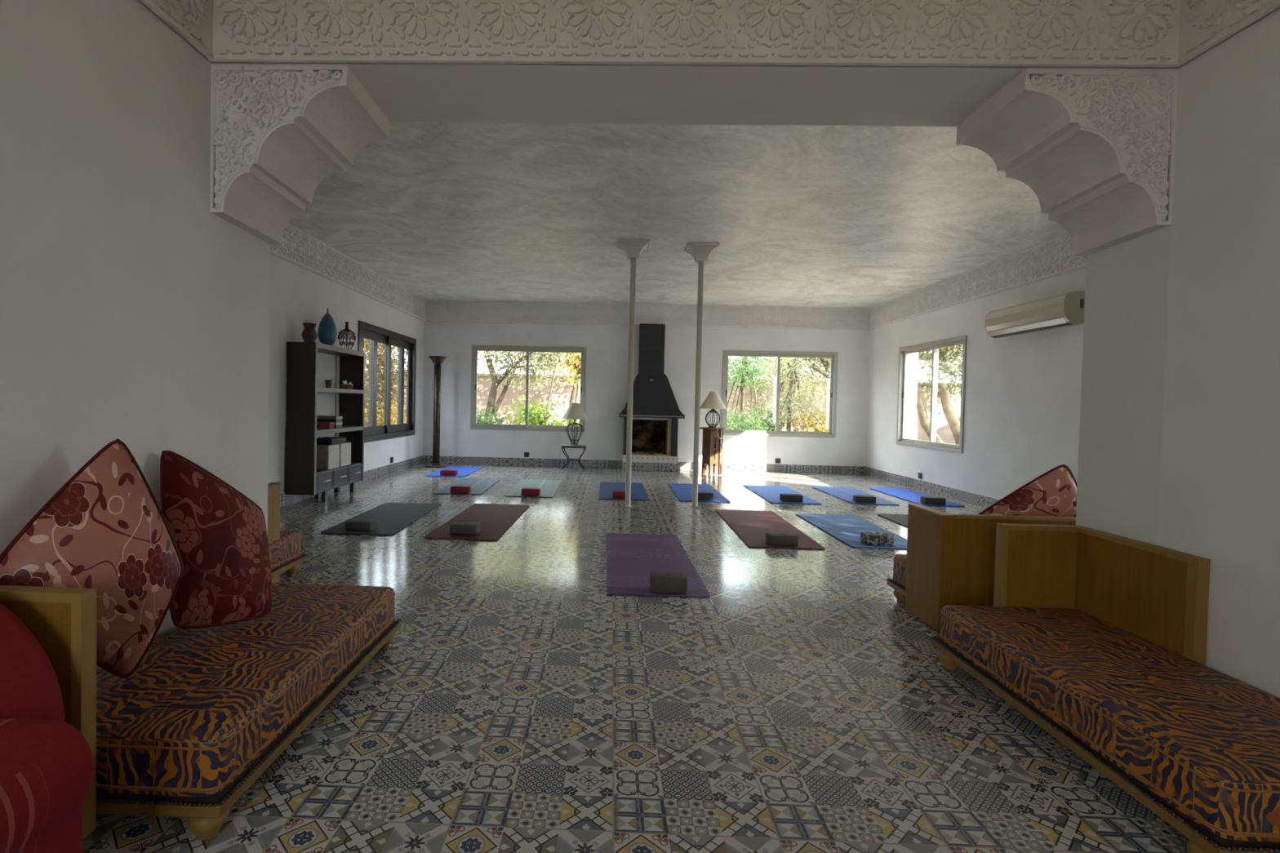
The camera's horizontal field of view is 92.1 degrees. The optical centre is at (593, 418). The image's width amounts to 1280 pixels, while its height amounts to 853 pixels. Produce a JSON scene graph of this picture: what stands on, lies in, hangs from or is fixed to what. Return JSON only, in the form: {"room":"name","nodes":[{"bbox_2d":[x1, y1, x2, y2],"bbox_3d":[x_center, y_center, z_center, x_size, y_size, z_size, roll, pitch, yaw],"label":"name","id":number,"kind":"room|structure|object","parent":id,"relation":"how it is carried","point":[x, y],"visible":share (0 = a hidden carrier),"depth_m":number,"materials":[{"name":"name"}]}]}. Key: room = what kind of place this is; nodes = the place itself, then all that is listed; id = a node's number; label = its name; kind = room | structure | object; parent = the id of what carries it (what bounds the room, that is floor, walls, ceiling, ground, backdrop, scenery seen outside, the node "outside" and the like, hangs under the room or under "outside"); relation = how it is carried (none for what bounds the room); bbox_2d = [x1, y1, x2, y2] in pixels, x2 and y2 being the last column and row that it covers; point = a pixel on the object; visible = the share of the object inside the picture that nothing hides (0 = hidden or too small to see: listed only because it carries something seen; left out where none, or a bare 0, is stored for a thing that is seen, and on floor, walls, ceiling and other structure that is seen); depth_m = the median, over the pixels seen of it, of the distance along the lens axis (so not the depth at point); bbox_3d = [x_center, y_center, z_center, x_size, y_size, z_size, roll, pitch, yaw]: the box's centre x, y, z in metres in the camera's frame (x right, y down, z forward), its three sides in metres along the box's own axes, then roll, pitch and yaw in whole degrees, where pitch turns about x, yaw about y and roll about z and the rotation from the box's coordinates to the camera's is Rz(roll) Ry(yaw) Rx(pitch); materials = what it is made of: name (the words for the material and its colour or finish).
{"room":"yoga studio","nodes":[
{"label":"yoga studio","id":0,"kind":"room"},
{"bbox_2d":[0,0,211,670],"bbox_3d":[-1.801,-0.473,0.149,0.280,3.200,4.810,1,1,2],"label":"wall","id":1,"kind":"structure","parent":0,"point":[105,106],"depth_m":1.99,"materials":[{"name":"beige paint"}]},
{"bbox_2d":[140,0,213,61],"bbox_3d":[-1.575,-1.640,1.465,0.016,0.420,2.088,1,1,2],"label":"trim","id":2,"kind":"structure","parent":1,"relation":"attached to","point":[192,19],"depth_m":2.37,"materials":[{"name":"white paint"}]},
{"bbox_2d":[267,253,424,493],"bbox_3d":[-3.317,-0.673,7.235,0.130,3.200,8.250,1,1,2],"label":"wall","id":3,"kind":"structure","parent":0,"point":[299,295],"depth_m":7.32,"materials":[{"name":"white paint"}]},
{"bbox_2d":[270,222,426,320],"bbox_3d":[-3.203,-1.880,7.194,0.021,0.380,8.230,1,1,2],"label":"trim","id":4,"kind":"structure","parent":3,"relation":"attached to","point":[298,246],"depth_m":7.81,"materials":[{"name":"white paint"}]},
{"bbox_2d":[280,455,422,507],"bbox_3d":[-3.279,0.857,7.269,0.012,0.142,8.250,1,1,2],"label":"baseboard","id":5,"kind":"structure","parent":3,"relation":"attached to","point":[285,500],"depth_m":9.03,"materials":[{"name":"tile"}]},
{"bbox_2d":[357,320,416,442],"bbox_3d":[-3.225,-0.519,9.628,0.118,1.685,2.458,1,1,2],"label":"window","id":6,"kind":"structure","parent":3,"relation":"in","point":[375,334],"depth_m":9.62,"materials":[{"name":"brown metal"}]},
{"bbox_2d":[82,462,1189,852],"bbox_3d":[0.715,1.087,4.691,8.760,0.020,14.570,1,1,2],"label":"floor","id":7,"kind":"structure","parent":0,"point":[517,704],"depth_m":2.34,"materials":[{"name":"tile"}]},
{"bbox_2d":[0,603,93,852],"bbox_3d":[-1.345,0.745,1.118,0.600,0.738,0.720,1,1,2],"label":"armchair","id":8,"kind":"object","parent":7,"relation":"on","point":[46,765],"visible":1,"depth_m":1.24,"materials":[{"name":"fabric"}]},
{"bbox_2d":[0,582,401,840],"bbox_3d":[-1.277,0.753,2.248,0.692,0.673,1.438,1,1,2],"label":"sofa","id":9,"kind":"object","parent":7,"relation":"on","point":[205,712],"visible":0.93,"depth_m":1.76,"materials":[{"name":"brown fabric"}]},
{"bbox_2d":[0,438,183,679],"bbox_3d":[-1.463,0.435,1.791,0.258,0.734,0.401,2,1,15],"label":"throw cushion","id":10,"kind":"object","parent":9,"relation":"on","point":[105,530],"visible":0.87,"depth_m":1.80,"materials":[{"name":"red fabric"}]},
{"bbox_2d":[160,450,271,628],"bbox_3d":[-1.437,0.455,2.388,0.224,0.673,0.434,2,1,26],"label":"throw cushion","id":11,"kind":"object","parent":9,"relation":"on","point":[219,533],"visible":0.93,"depth_m":2.29,"materials":[{"name":"red fabric"}]},
{"bbox_2d":[96,582,395,797],"bbox_3d":[-1.282,0.903,2.278,0.650,0.199,1.339,1,1,2],"label":"seat cushion","id":12,"kind":"object","parent":9,"relation":"on","point":[202,708],"depth_m":1.90,"materials":[{"name":"fabric"}]},
{"bbox_2d":[267,482,307,582],"bbox_3d":[-2.613,0.706,3.822,1.393,0.634,0.651,1,1,2],"label":"sofa","id":13,"kind":"object","parent":7,"relation":"on","point":[285,546],"visible":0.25,"depth_m":3.83,"materials":[{"name":"brown wood"}]},
{"bbox_2d":[268,530,301,569],"bbox_3d":[-2.616,0.838,3.833,1.346,0.199,0.589,1,1,2],"label":"seat cushion","id":14,"kind":"object","parent":13,"relation":"on","point":[285,548],"depth_m":3.89,"materials":[{"name":"fabric"}]},
{"bbox_2d":[284,342,364,502],"bbox_3d":[-3.082,0.056,7.200,0.342,1.756,1.300,1,1,2],"label":"bookcase","id":15,"kind":"object","parent":7,"relation":"on","point":[302,477],"visible":1,"depth_m":6.57,"materials":[{"name":"brown wood"}]},
{"bbox_2d":[301,322,317,342],"bbox_3d":[-3.092,-0.920,6.707,0.160,0.217,0.160,1,1,2],"label":"stone pot","id":16,"kind":"object","parent":15,"relation":"on","point":[308,334],"visible":0.94,"depth_m":6.65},
{"bbox_2d":[317,308,337,346],"bbox_3d":[-3.077,-1.045,7.124,0.208,0.447,0.208,1,1,2],"label":"vase","id":17,"kind":"object","parent":15,"relation":"on","point":[326,331],"visible":0.83,"depth_m":7.06,"materials":[{"name":"blue ceramic"}]},
{"bbox_2d":[315,444,339,470],"bbox_3d":[-3.113,0.440,7.054,0.290,0.272,0.290,1,1,2],"label":"storage box","id":18,"kind":"object","parent":15,"relation":"on","point":[327,455],"visible":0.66,"depth_m":6.92,"materials":[{"name":"beige fabric"}]},
{"bbox_2d":[316,436,346,444],"bbox_3d":[-3.099,0.266,7.205,0.250,0.066,0.400,1,1,2],"label":"flat box","id":19,"kind":"object","parent":18,"relation":"on","point":[325,440],"visible":0.8,"depth_m":7.06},
{"bbox_2d":[316,422,342,428],"bbox_3d":[-3.095,0.081,7.170,0.277,0.070,0.164,1,1,2],"label":"lidded box","id":20,"kind":"object","parent":15,"relation":"on","point":[337,424],"visible":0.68,"depth_m":7.10,"materials":[{"name":"white fabric"}]},
{"bbox_2d":[316,415,342,422],"bbox_3d":[-3.093,0.010,7.169,0.277,0.070,0.164,1,1,2],"label":"lidded box","id":21,"kind":"object","parent":20,"relation":"on","point":[319,418],"visible":0.89,"depth_m":7.09,"materials":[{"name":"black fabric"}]},
{"bbox_2d":[339,442,351,466],"bbox_3d":[-3.103,0.433,7.371,0.290,0.272,0.295,1,1,2],"label":"storage box","id":22,"kind":"object","parent":15,"relation":"on","point":[344,448],"visible":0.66,"depth_m":7.34,"materials":[{"name":"beige fabric"}]},
{"bbox_2d":[337,321,355,349],"bbox_3d":[-3.062,-1.012,7.645,0.216,0.358,0.216,1,1,2],"label":"lantern","id":23,"kind":"object","parent":15,"relation":"on","point":[346,330],"visible":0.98,"depth_m":7.62,"materials":[{"name":"black metal"}]},
{"bbox_2d":[320,502,441,535],"bbox_3d":[-2.027,0.977,6.103,0.630,0.006,1.630,1,1,1],"label":"yoga mat","id":24,"kind":"object","parent":7,"relation":"on","point":[391,517],"visible":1,"depth_m":6.06,"materials":[{"name":"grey rubber"}]},
{"bbox_2d":[345,518,377,531],"bbox_3d":[-2.060,0.946,5.460,0.233,0.083,0.145,1,1,4],"label":"block","id":25,"kind":"object","parent":24,"relation":"on","point":[353,524],"visible":1,"depth_m":5.39,"materials":[{"name":"grey plastic"}]},
{"bbox_2d":[426,355,446,467],"bbox_3d":[-2.748,-0.111,10.808,0.350,1.935,0.350,1,1,2],"label":"floor lamp","id":26,"kind":"object","parent":7,"relation":"on","point":[437,361],"visible":1,"depth_m":10.76,"materials":[{"name":"brown metal"}]},
{"bbox_2d":[425,466,483,476],"bbox_3d":[-2.264,0.877,10.176,0.600,0.006,1.440,1,1,2],"label":"yoga mat","id":27,"kind":"object","parent":7,"relation":"on","point":[463,471],"visible":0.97,"depth_m":10.23,"materials":[{"name":"blue rubber"}]},
{"bbox_2d":[440,469,457,475],"bbox_3d":[-2.246,0.847,9.576,0.240,0.081,0.145,1,1,2],"label":"block","id":28,"kind":"object","parent":27,"relation":"on","point":[444,472],"visible":1,"depth_m":9.51,"materials":[{"name":"red wood"}]},
{"bbox_2d":[433,478,499,494],"bbox_3d":[-1.701,0.929,8.459,0.600,0.006,1.540,1,1,0],"label":"yoga mat","id":29,"kind":"object","parent":7,"relation":"on","point":[478,486],"visible":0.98,"depth_m":8.50,"materials":[{"name":"grey rubber"}]},
{"bbox_2d":[450,484,471,493],"bbox_3d":[-1.676,0.900,7.779,0.230,0.085,0.145,1,1,2],"label":"block","id":30,"kind":"object","parent":29,"relation":"on","point":[455,488],"visible":1,"depth_m":7.71,"materials":[{"name":"red wood"}]},
{"bbox_2d":[424,503,528,540],"bbox_3d":[-1.078,0.999,6.080,0.625,0.006,1.800,1,1,3],"label":"yoga mat","id":31,"kind":"object","parent":7,"relation":"on","point":[495,519],"visible":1,"depth_m":6.00,"materials":[{"name":"red rubber"}]},
{"bbox_2d":[449,521,480,534],"bbox_3d":[-1.128,0.968,5.422,0.240,0.083,0.145,1,1,5],"label":"block","id":32,"kind":"object","parent":31,"relation":"on","point":[456,527],"visible":1,"depth_m":5.36,"materials":[{"name":"grey plastic"}]},
{"bbox_2d":[505,479,561,497],"bbox_3d":[-0.782,0.950,8.421,0.600,0.006,1.660,1,1,1],"label":"yoga mat","id":33,"kind":"object","parent":7,"relation":"on","point":[548,488],"visible":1,"depth_m":8.44,"materials":[{"name":"grey rubber"}]},
{"bbox_2d":[520,487,540,496],"bbox_3d":[-0.781,0.921,7.692,0.224,0.085,0.145,1,1,2],"label":"block","id":34,"kind":"object","parent":33,"relation":"on","point":[525,491],"visible":1,"depth_m":7.62,"materials":[{"name":"red plastic"}]},
{"bbox_2d":[561,444,586,470],"bbox_3d":[-0.347,0.691,10.894,0.422,0.422,0.354,1,1,2],"label":"side table","id":35,"kind":"object","parent":7,"relation":"on","point":[563,446],"visible":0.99,"depth_m":10.76,"materials":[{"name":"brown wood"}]},
{"bbox_2d":[556,403,588,463],"bbox_3d":[-0.357,0.294,10.989,0.475,1.125,0.688,1,1,-12],"label":"table lamp","id":36,"kind":"object","parent":35,"relation":"on","point":[575,411],"visible":0.99,"depth_m":10.78,"materials":[{"name":"beige fabric"}]},
{"bbox_2d":[599,481,648,500],"bbox_3d":[0.391,0.979,8.331,0.610,0.006,1.630,1,1,1],"label":"yoga mat","id":37,"kind":"object","parent":7,"relation":"on","point":[638,493],"visible":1,"depth_m":8.29,"materials":[{"name":"blue rubber"}]},
{"bbox_2d":[618,238,649,507],"bbox_3d":[0.424,-0.484,7.001,0.344,2.999,0.344,1,1,2],"label":"support pole","id":38,"kind":"object","parent":7,"relation":"on","point":[633,247],"visible":1,"depth_m":6.97,"materials":[{"name":"beige metal"}]},
{"bbox_2d":[618,323,684,471],"bbox_3d":[1.051,-0.375,11.270,1.150,2.609,0.935,1,1,2],"label":"fireplace","id":39,"kind":"object","parent":7,"relation":"on","point":[653,396],"visible":0.94,"depth_m":10.94,"materials":[{"name":"black metal"}]},
{"bbox_2d":[620,373,683,414],"bbox_3d":[1.046,-0.434,11.036,1.105,0.722,0.399,1,1,2],"label":"hood","id":40,"kind":"object","parent":39,"relation":"attached to","point":[653,394],"depth_m":10.89,"materials":[{"name":"black metal"}]},
{"bbox_2d":[605,533,710,597],"bbox_3d":[0.414,1.065,4.650,0.630,0.006,1.770,1,1,1],"label":"yoga mat","id":41,"kind":"object","parent":7,"relation":"on","point":[631,558],"visible":1,"depth_m":4.51,"materials":[{"name":"purple rubber"}]},
{"bbox_2d":[649,571,688,593],"bbox_3d":[0.471,1.032,3.864,0.225,0.099,0.145,1,1,2],"label":"block","id":42,"kind":"object","parent":41,"relation":"on","point":[660,582],"visible":1,"depth_m":3.79,"materials":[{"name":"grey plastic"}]},
{"bbox_2d":[667,483,730,502],"bbox_3d":[1.391,1.000,8.337,0.620,0.006,1.640,1,1,2],"label":"yoga mat","id":43,"kind":"object","parent":7,"relation":"on","point":[683,492],"visible":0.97,"depth_m":8.35,"materials":[{"name":"blue rubber"}]},
{"bbox_2d":[697,491,713,500],"bbox_3d":[1.367,0.969,7.669,0.239,0.086,0.145,1,1,2],"label":"block","id":44,"kind":"object","parent":43,"relation":"on","point":[702,495],"visible":0.62,"depth_m":7.60,"materials":[{"name":"grey plastic"}]},
{"bbox_2d":[684,242,719,507],"bbox_3d":[1.207,-0.469,7.098,0.344,2.999,0.344,1,1,2],"label":"support pole","id":45,"kind":"object","parent":7,"relation":"on","point":[700,251],"visible":1,"depth_m":7.07,"materials":[{"name":"beige metal"}]},
{"bbox_2d":[699,426,727,475],"bbox_3d":[2.060,0.566,10.658,0.503,0.802,0.472,1,1,2],"label":"stand","id":46,"kind":"object","parent":7,"relation":"on","point":[712,445],"visible":0.98,"depth_m":10.53,"materials":[{"name":"brown wood"}]},
{"bbox_2d":[700,391,726,439],"bbox_3d":[2.062,0.204,10.792,0.470,1.325,0.821,1,1,2],"label":"table lamp","id":47,"kind":"object","parent":46,"relation":"on","point":[713,401],"visible":0.99,"depth_m":10.54,"materials":[{"name":"fabric"}]},
{"bbox_2d":[715,509,825,549],"bbox_3d":[1.651,1.060,6.024,0.635,0.006,1.810,1,1,2],"label":"yoga mat","id":48,"kind":"object","parent":7,"relation":"on","point":[752,526],"visible":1,"depth_m":5.95,"materials":[{"name":"red rubber"}]},
{"bbox_2d":[765,532,798,546],"bbox_3d":[1.606,1.031,5.251,0.245,0.086,0.145,1,1,2],"label":"block","id":49,"kind":"object","parent":48,"relation":"on","point":[771,538],"visible":1,"depth_m":5.18,"materials":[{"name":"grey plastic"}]},
{"bbox_2d":[743,484,822,504],"bbox_3d":[2.511,1.025,8.338,0.620,0.006,1.630,1,1,2],"label":"yoga mat","id":50,"kind":"object","parent":7,"relation":"on","point":[770,493],"visible":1,"depth_m":8.39,"materials":[{"name":"blue rubber"}]},
{"bbox_2d":[779,493,803,502],"bbox_3d":[2.467,0.993,7.676,0.251,0.086,0.145,1,1,2],"label":"block","id":51,"kind":"object","parent":50,"relation":"on","point":[783,497],"visible":1,"depth_m":7.61,"materials":[{"name":"grey plastic"}]},
{"bbox_2d":[795,513,906,549],"bbox_3d":[2.525,1.080,5.992,0.630,0.006,1.600,1,1,1],"label":"yoga mat","id":52,"kind":"object","parent":7,"relation":"on","point":[846,528],"visible":0.77,"depth_m":6.02,"materials":[{"name":"blue rubber"}]},
{"bbox_2d":[860,532,895,546],"bbox_3d":[2.459,1.045,5.325,0.245,0.091,0.145,1,1,6],"label":"block","id":53,"kind":"object","parent":52,"relation":"on","point":[879,539],"visible":1,"depth_m":5.26,"materials":[{"name":"plastic"}]},
{"bbox_2d":[811,486,899,505],"bbox_3d":[3.513,1.046,8.384,0.570,0.006,1.580,1,1,1],"label":"yoga mat","id":54,"kind":"object","parent":7,"relation":"on","point":[846,494],"visible":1,"depth_m":8.44,"materials":[{"name":"blue rubber"}]},
{"bbox_2d":[853,494,875,503],"bbox_3d":[3.397,1.015,7.718,0.240,0.081,0.145,1,1,6],"label":"block","id":55,"kind":"object","parent":54,"relation":"on","point":[856,498],"visible":1,"depth_m":7.65,"materials":[{"name":"grey plastic"}]},
{"bbox_2d":[877,513,907,527],"bbox_3d":[3.457,1.100,6.030,0.630,0.006,1.710,1,1,2],"label":"yoga mat","id":56,"kind":"object","parent":7,"relation":"on","point":[902,519],"visible":0.24,"depth_m":6.65,"materials":[{"name":"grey rubber"}]},
{"bbox_2d":[870,488,964,506],"bbox_3d":[4.348,1.065,8.374,0.530,0.006,1.550,1,1,1],"label":"yoga mat","id":57,"kind":"object","parent":7,"relation":"on","point":[904,494],"visible":0.86,"depth_m":8.46,"materials":[{"name":"blue rubber"}]},
{"bbox_2d":[920,496,946,505],"bbox_3d":[4.254,1.032,7.713,0.250,0.086,0.145,1,1,6],"label":"block","id":58,"kind":"object","parent":57,"relation":"on","point":[924,500],"visible":1,"depth_m":7.65,"materials":[{"name":"grey plastic"}]},
{"bbox_2d":[886,503,1075,631],"bbox_3d":[2.583,0.831,3.519,1.520,0.628,0.629,1,1,2],"label":"sofa","id":59,"kind":"object","parent":7,"relation":"on","point":[949,559],"visible":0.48,"depth_m":3.23,"materials":[{"name":"brown wood"}]},
{"bbox_2d":[893,554,906,586],"bbox_3d":[2.581,0.959,3.539,1.472,0.199,0.549,1,1,2],"label":"seat cushion","id":60,"kind":"object","parent":59,"relation":"on","point":[900,560],"depth_m":3.73,"materials":[{"name":"fabric"}]},
{"bbox_2d":[978,464,1077,517],"bbox_3d":[2.442,0.546,3.486,0.698,0.592,0.202,1,1,2],"label":"throw cushion","id":61,"kind":"object","parent":59,"relation":"on","point":[1053,493],"visible":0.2,"depth_m":3.40,"materials":[{"name":"red fabric"}]},
{"bbox_2d":[930,523,1279,852],"bbox_3d":[1.891,0.833,2.180,0.674,0.656,1.383,1,1,2],"label":"sofa","id":62,"kind":"object","parent":7,"relation":"on","point":[1098,638],"visible":1,"depth_m":2.18,"materials":[{"name":"brown fabric"}]},
{"bbox_2d":[422,321,870,466],"bbox_3d":[0.919,-0.676,11.375,8.650,3.200,0.280,1,1,2],"label":"wall","id":63,"kind":"structure","parent":0,"point":[606,346],"depth_m":11.24,"materials":[{"name":"white paint"}]},
{"bbox_2d":[425,300,629,324],"bbox_3d":[-1.178,-1.930,11.247,3.850,0.380,0.021,1,1,2],"label":"trim","id":64,"kind":"structure","parent":63,"relation":"attached to","point":[435,310],"depth_m":11.25,"materials":[{"name":"white paint"}]},
{"bbox_2d":[470,345,586,431],"bbox_3d":[-1.194,-0.545,11.343,2.113,1.550,0.118,1,1,2],"label":"window","id":65,"kind":"structure","parent":63,"relation":"in","point":[473,425],"depth_m":11.31,"materials":[{"name":"beige metal"}]},
{"bbox_2d":[422,455,865,474],"bbox_3d":[0.881,0.856,11.264,8.090,0.142,0.012,1,1,2],"label":"baseboard","id":66,"kind":"structure","parent":63,"relation":"attached to","point":[426,459],"depth_m":11.28,"materials":[{"name":"tile"}]},
{"bbox_2d":[635,302,667,324],"bbox_3d":[1.035,-1.876,11.062,0.585,0.379,0.021,1,1,2],"label":"trim","id":67,"kind":"structure","parent":63,"relation":"attached to","point":[645,313],"depth_m":11.06,"materials":[{"name":"white paint"}]},
{"bbox_2d":[270,252,1086,329],"bbox_3d":[0.812,-1.593,7.089,8.090,0.012,8.250,1,1,2],"label":"trim","id":68,"kind":"structure","parent":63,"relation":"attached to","point":[271,253],"depth_m":9.13,"materials":[{"name":"white paint"}]},
{"bbox_2d":[666,304,870,328],"bbox_3d":[3.157,-1.831,11.119,3.655,0.380,0.021,1,1,2],"label":"trim","id":69,"kind":"structure","parent":63,"relation":"attached to","point":[677,314],"depth_m":11.12,"materials":[{"name":"white paint"}]},
{"bbox_2d":[720,350,838,437],"bbox_3d":[3.368,-0.438,11.207,2.063,1.544,0.118,1,1,2],"label":"window","id":70,"kind":"structure","parent":63,"relation":"in","point":[833,356],"depth_m":11.17,"materials":[{"name":"beige metal"}]},
{"bbox_2d":[287,121,1067,307],"bbox_3d":[0.743,-2.028,4.420,8.650,0.220,14.130,1,1,2],"label":"ceiling","id":71,"kind":"structure","parent":0,"point":[798,215],"depth_m":5.83,"materials":[{"name":"paint"}]},
{"bbox_2d":[208,62,1177,545],"bbox_3d":[0.658,-0.480,2.736,8.650,3.200,0.510,1,1,2],"label":"wall","id":72,"kind":"structure","parent":0,"point":[1127,282],"depth_m":2.70,"materials":[{"name":"beige paint"}]},
{"bbox_2d":[209,62,389,244],"bbox_3d":[-1.304,-1.152,2.772,0.600,0.606,0.527,1,1,2],"label":"corbel","id":73,"kind":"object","parent":72,"relation":"attached to","point":[277,131],"depth_m":2.57,"materials":[{"name":"white paint"}]},
{"bbox_2d":[206,0,1184,67],"bbox_3d":[0.365,-1.620,2.444,3.860,0.420,0.016,1,1,2],"label":"trim","id":74,"kind":"structure","parent":72,"relation":"attached to","point":[878,33],"depth_m":2.44,"materials":[{"name":"white paint"}]},
{"bbox_2d":[955,67,1177,256],"bbox_3d":[2.028,-1.076,2.673,0.646,0.606,0.527,1,1,2],"label":"corbel","id":75,"kind":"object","parent":72,"relation":"attached to","point":[1095,147],"depth_m":2.49,"materials":[{"name":"white paint"}]},
{"bbox_2d":[865,267,1085,499],"bbox_3d":[4.972,-0.484,6.989,0.280,3.200,8.250,1,1,2],"label":"wall","id":76,"kind":"structure","parent":0,"point":[1022,406],"depth_m":7.45,"materials":[{"name":"white paint"}]},
{"bbox_2d":[896,335,967,453],"bbox_3d":[4.929,-0.329,8.988,0.118,1.545,1.873,1,1,2],"label":"window","id":77,"kind":"structure","parent":76,"relation":"in","point":[934,346],"depth_m":8.89,"materials":[{"name":"beige metal"}]},
{"bbox_2d":[864,466,999,508],"bbox_3d":[4.791,1.041,7.029,0.012,0.142,8.250,1,1,2],"label":"baseboard","id":78,"kind":"structure","parent":76,"relation":"attached to","point":[977,500],"depth_m":8.70,"materials":[{"name":"tile"}]},
{"bbox_2d":[868,233,1086,328],"bbox_3d":[4.836,-1.697,6.955,0.021,0.380,8.230,1,1,2],"label":"trim","id":79,"kind":"structure","parent":76,"relation":"attached to","point":[1055,256],"depth_m":7.58,"materials":[{"name":"white paint"}]},
{"bbox_2d":[985,290,1084,337],"bbox_3d":[4.731,-1.096,6.665,0.210,0.332,1.284,1,1,2],"label":"air conditioner","id":80,"kind":"object","parent":76,"relation":"attached to","point":[1064,309],"visible":0.89,"depth_m":6.43,"materials":[{"name":"beige plastic"}]},
{"bbox_2d":[1157,6,1279,698],"bbox_3d":[2.336,-0.379,0.026,0.280,3.200,4.810,1,1,2],"label":"wall","id":81,"kind":"structure","parent":0,"point":[1220,491],"depth_m":2.19,"materials":[{"name":"beige paint"}]},
{"bbox_2d":[1177,0,1279,66],"bbox_3d":[2.242,-1.553,1.352,0.016,0.420,2.088,1,1,2],"label":"trim","id":82,"kind":"structure","parent":81,"relation":"attached to","point":[1203,24],"depth_m":2.26,"materials":[{"name":"white paint"}]},
{"label":"outside","id":83,"kind":"structure","parent":0,"visible":0},
{"label":"ground","id":84,"kind":"structure","parent":83,"visible":0},
{"bbox_2d":[363,338,397,426],"bbox_3d":[-4.922,-0.685,13.121,1.566,3.119,1.770,1,1,2],"label":"tree","id":85,"kind":"object","parent":84,"relation":"on","point":[380,375],"visible":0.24,"depth_m":13.19,"materials":[{"name":"green plant"}]},
{"bbox_2d":[363,337,407,422],"bbox_3d":[-6.145,-1.486,17.073,3.788,4.481,5.674,1,1,2],"label":"tree","id":86,"kind":"object","parent":84,"relation":"on","point":[393,348],"visible":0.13,"depth_m":16.93,"materials":[{"name":"green plant"}]},
{"bbox_2d":[364,399,406,426],"bbox_3d":[-5.268,0.118,15.810,1.701,1.372,2.007,2,1,24],"label":"shrub","id":87,"kind":"object","parent":84,"relation":"on","point":[379,420],"visible":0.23,"depth_m":15.54,"materials":[{"name":"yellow plant"}]},
{"bbox_2d":[476,403,523,424],"bbox_3d":[-2.454,0.271,14.429,1.695,1.262,1.222,1,1,2],"label":"shrub","id":88,"kind":"object","parent":84,"relation":"on","point":[479,420],"visible":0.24,"depth_m":14.36,"materials":[{"name":"green plant"}]},
{"bbox_2d":[477,351,576,424],"bbox_3d":[-2.615,-1.457,16.457,4.953,4.622,3.402,2,1,15],"label":"tree","id":89,"kind":"object","parent":84,"relation":"on","point":[515,365],"visible":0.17,"depth_m":16.55,"materials":[{"name":"green plant"}]},
{"bbox_2d":[477,351,581,426],"bbox_3d":[-1.568,-1.555,18.641,7.662,4.749,2.730,1,1,5],"label":"tree","id":90,"kind":"object","parent":84,"relation":"on","point":[572,399],"visible":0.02,"depth_m":18.55,"materials":[{"name":"green plant"}]},
{"bbox_2d":[504,394,568,425],"bbox_3d":[-1.296,0.179,14.630,1.587,1.480,1.236,1,1,2],"label":"shrub","id":91,"kind":"object","parent":84,"relation":"on","point":[531,421],"visible":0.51,"depth_m":14.50,"materials":[{"name":"green plant"}]},
{"bbox_2d":[533,351,581,420],"bbox_3d":[-0.874,-0.838,15.174,1.470,3.516,1.499,2,1,22],"label":"tree","id":92,"kind":"object","parent":84,"relation":"on","point":[547,357],"visible":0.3,"depth_m":15.22,"materials":[{"name":"green plant"}]},
{"bbox_2d":[556,352,581,421],"bbox_3d":[-0.300,-0.694,15.600,1.254,3.229,1.355,1,1,2],"label":"tree","id":93,"kind":"object","parent":84,"relation":"on","point":[577,357],"visible":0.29,"depth_m":15.43,"materials":[{"name":"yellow plant"}]},
{"bbox_2d":[364,371,961,444],"bbox_3d":[1.603,-0.244,20.085,26.100,2.200,0.350,1,1,2],"label":"wall","id":94,"kind":"structure","parent":84,"relation":"on","point":[944,431],"depth_m":20.03,"materials":[{"name":"plant"}]},
{"bbox_2d":[726,355,773,430],"bbox_3d":[3.454,-0.353,14.418,1.566,2.765,1.435,1,1,2],"label":"tree","id":95,"kind":"object","parent":84,"relation":"on","point":[745,363],"visible":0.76,"depth_m":14.26,"materials":[{"name":"green plant"}]},
{"bbox_2d":[733,401,792,431],"bbox_3d":[4.297,0.289,15.812,1.542,1.453,1.126,1,1,2],"label":"shrub","id":96,"kind":"object","parent":84,"relation":"on","point":[761,407],"visible":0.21,"depth_m":15.71,"materials":[{"name":"green plant"}]},
{"bbox_2d":[727,355,829,431],"bbox_3d":[5.655,-1.441,18.332,5.477,4.853,2.871,1,1,-7],"label":"tree","id":97,"kind":"object","parent":84,"relation":"on","point":[760,391],"visible":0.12,"depth_m":18.24,"materials":[{"name":"green plant"}]},
{"bbox_2d":[754,356,828,431],"bbox_3d":[4.870,-0.502,15.513,1.997,3.074,1.666,1,1,2],"label":"tree","id":98,"kind":"object","parent":84,"relation":"on","point":[790,368],"visible":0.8,"depth_m":15.37,"materials":[{"name":"green plant"}]},
{"bbox_2d":[760,357,830,399],"bbox_3d":[5.766,-1.306,16.319,3.940,4.726,3.199,2,1,21],"label":"tree","id":99,"kind":"object","parent":84,"relation":"on","point":[826,363],"visible":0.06,"depth_m":16.29,"materials":[{"name":"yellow plant"}]},
{"bbox_2d":[787,400,829,431],"bbox_3d":[5.575,0.313,15.041,1.537,1.502,1.163,1,1,2],"label":"shrub","id":100,"kind":"object","parent":84,"relation":"on","point":[817,428],"visible":0.4,"depth_m":15.01,"materials":[{"name":"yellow plant"}]},
{"bbox_2d":[916,344,962,444],"bbox_3d":[7.454,-1.030,13.627,3.334,4.429,3.260,1,1,-13],"label":"tree","id":101,"kind":"object","parent":84,"relation":"on","point":[953,420],"visible":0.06,"depth_m":13.41,"materials":[{"name":"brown plant"}]},
{"bbox_2d":[917,346,962,406],"bbox_3d":[10.358,-1.388,18.348,5.668,4.976,2.868,1,1,5],"label":"tree","id":102,"kind":"object","parent":84,"relation":"on","point":[950,383],"visible":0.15,"depth_m":18.12,"materials":[{"name":"green plant"}]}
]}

